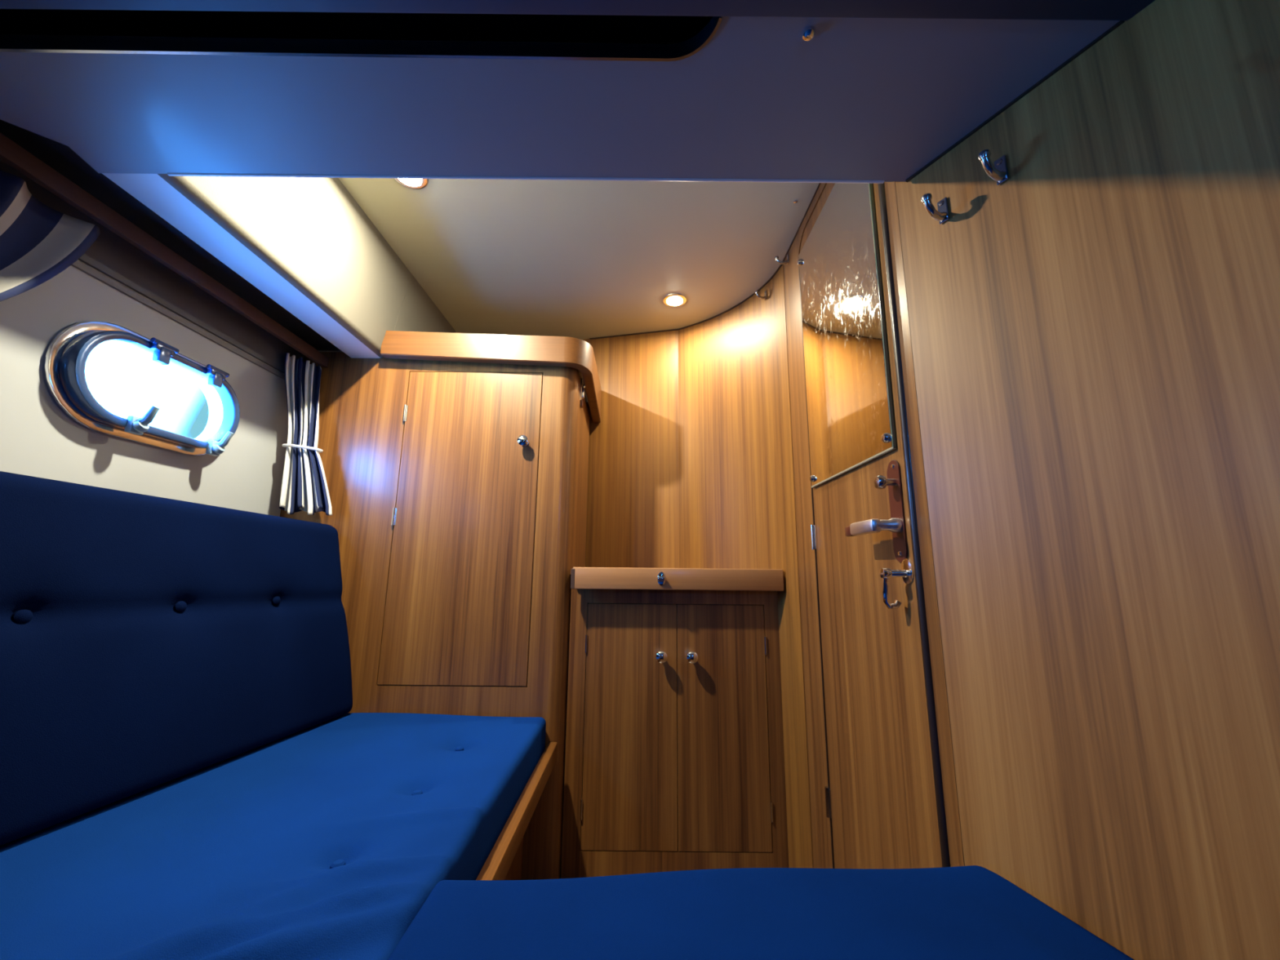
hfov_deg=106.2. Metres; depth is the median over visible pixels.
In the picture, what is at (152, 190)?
trim
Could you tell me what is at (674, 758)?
base cabinet
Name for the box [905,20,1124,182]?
trim
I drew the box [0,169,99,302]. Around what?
curtain
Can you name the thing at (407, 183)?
recessed light
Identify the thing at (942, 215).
coat hook
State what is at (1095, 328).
wall
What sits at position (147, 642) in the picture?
backrest cushion
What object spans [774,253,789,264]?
coat hook
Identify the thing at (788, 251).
trim
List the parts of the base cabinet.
door, knob, knob, door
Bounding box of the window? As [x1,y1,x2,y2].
[43,320,239,456]
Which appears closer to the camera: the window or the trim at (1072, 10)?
the trim at (1072, 10)
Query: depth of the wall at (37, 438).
0.97 m
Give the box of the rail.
[0,132,328,367]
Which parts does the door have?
lever, lock knob, handle, edge moulding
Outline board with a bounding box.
[475,742,557,879]
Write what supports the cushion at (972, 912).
on the board
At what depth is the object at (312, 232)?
1.15 m
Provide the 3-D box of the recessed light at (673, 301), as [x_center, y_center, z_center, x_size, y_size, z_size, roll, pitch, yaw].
[0.120,-0.619,1.669,0.082,0.013,0.082,1,-11,0]
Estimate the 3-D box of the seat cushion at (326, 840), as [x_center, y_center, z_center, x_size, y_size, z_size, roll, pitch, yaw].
[-0.645,0.498,0.395,0.793,0.129,1.824,1,-11,0]
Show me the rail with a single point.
(11, 153)
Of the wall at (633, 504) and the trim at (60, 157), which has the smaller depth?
the trim at (60, 157)
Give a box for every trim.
[0,0,1155,20]
[0,119,341,351]
[0,160,305,379]
[102,173,380,358]
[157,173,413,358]
[394,275,456,333]
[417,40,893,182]
[589,182,820,339]
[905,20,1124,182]
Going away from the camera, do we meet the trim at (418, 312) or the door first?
the door
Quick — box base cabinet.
[560,567,788,878]
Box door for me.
[797,182,950,868]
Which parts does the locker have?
door, fiddle rail, knob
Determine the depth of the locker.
1.40 m
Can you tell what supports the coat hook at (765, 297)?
attached to the wall at (737, 509)
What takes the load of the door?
in the wall
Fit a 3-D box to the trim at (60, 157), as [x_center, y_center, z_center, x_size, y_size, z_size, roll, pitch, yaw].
[-0.972,-0.526,0.860,0.144,0.004,1.298,1,-11,0]
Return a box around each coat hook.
[755,289,767,300]
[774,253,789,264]
[920,193,949,224]
[977,149,1008,185]
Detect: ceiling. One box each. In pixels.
[0,16,1119,183]
[338,177,818,339]
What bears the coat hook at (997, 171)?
attached to the wall at (1095, 328)
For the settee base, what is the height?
0.313 m
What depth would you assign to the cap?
0.58 m
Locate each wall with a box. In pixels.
[0,259,342,516]
[582,329,679,568]
[678,264,813,868]
[894,0,1279,959]
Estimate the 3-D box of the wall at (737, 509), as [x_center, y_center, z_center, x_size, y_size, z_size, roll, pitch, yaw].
[0.314,0.226,1.529,0.075,1.730,0.516,8,-13,-34]
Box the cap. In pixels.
[802,26,815,41]
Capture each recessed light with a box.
[394,178,427,189]
[662,293,686,306]
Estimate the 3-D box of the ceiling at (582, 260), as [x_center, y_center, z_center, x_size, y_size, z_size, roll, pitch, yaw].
[-0.083,-0.674,1.506,1.420,0.030,1.290,1,-11,0]
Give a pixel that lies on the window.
(65, 357)
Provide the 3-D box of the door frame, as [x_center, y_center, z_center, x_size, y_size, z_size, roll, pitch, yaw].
[0.435,0.128,1.004,0.016,1.730,0.602,1,-11,0]
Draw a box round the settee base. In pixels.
[504,835,524,879]
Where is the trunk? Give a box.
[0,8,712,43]
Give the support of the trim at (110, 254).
attached to the wall at (37, 438)
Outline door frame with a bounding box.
[783,181,964,868]
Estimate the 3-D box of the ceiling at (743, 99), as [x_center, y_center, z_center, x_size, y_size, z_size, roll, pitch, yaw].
[-0.230,-0.534,0.685,1.619,0.024,0.245,1,-11,0]
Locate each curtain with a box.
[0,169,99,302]
[279,352,332,515]
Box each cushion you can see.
[0,471,352,845]
[0,712,546,959]
[387,865,1133,959]
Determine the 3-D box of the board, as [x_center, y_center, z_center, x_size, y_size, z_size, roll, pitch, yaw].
[-0.231,0.554,0.387,0.026,0.045,1.827,1,-11,0]
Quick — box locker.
[280,330,601,879]
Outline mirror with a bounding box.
[797,182,896,488]
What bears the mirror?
attached to the door
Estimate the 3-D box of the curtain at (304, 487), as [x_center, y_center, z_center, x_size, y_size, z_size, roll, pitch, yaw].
[-0.954,-0.127,1.398,0.172,0.463,0.083,4,-11,-16]

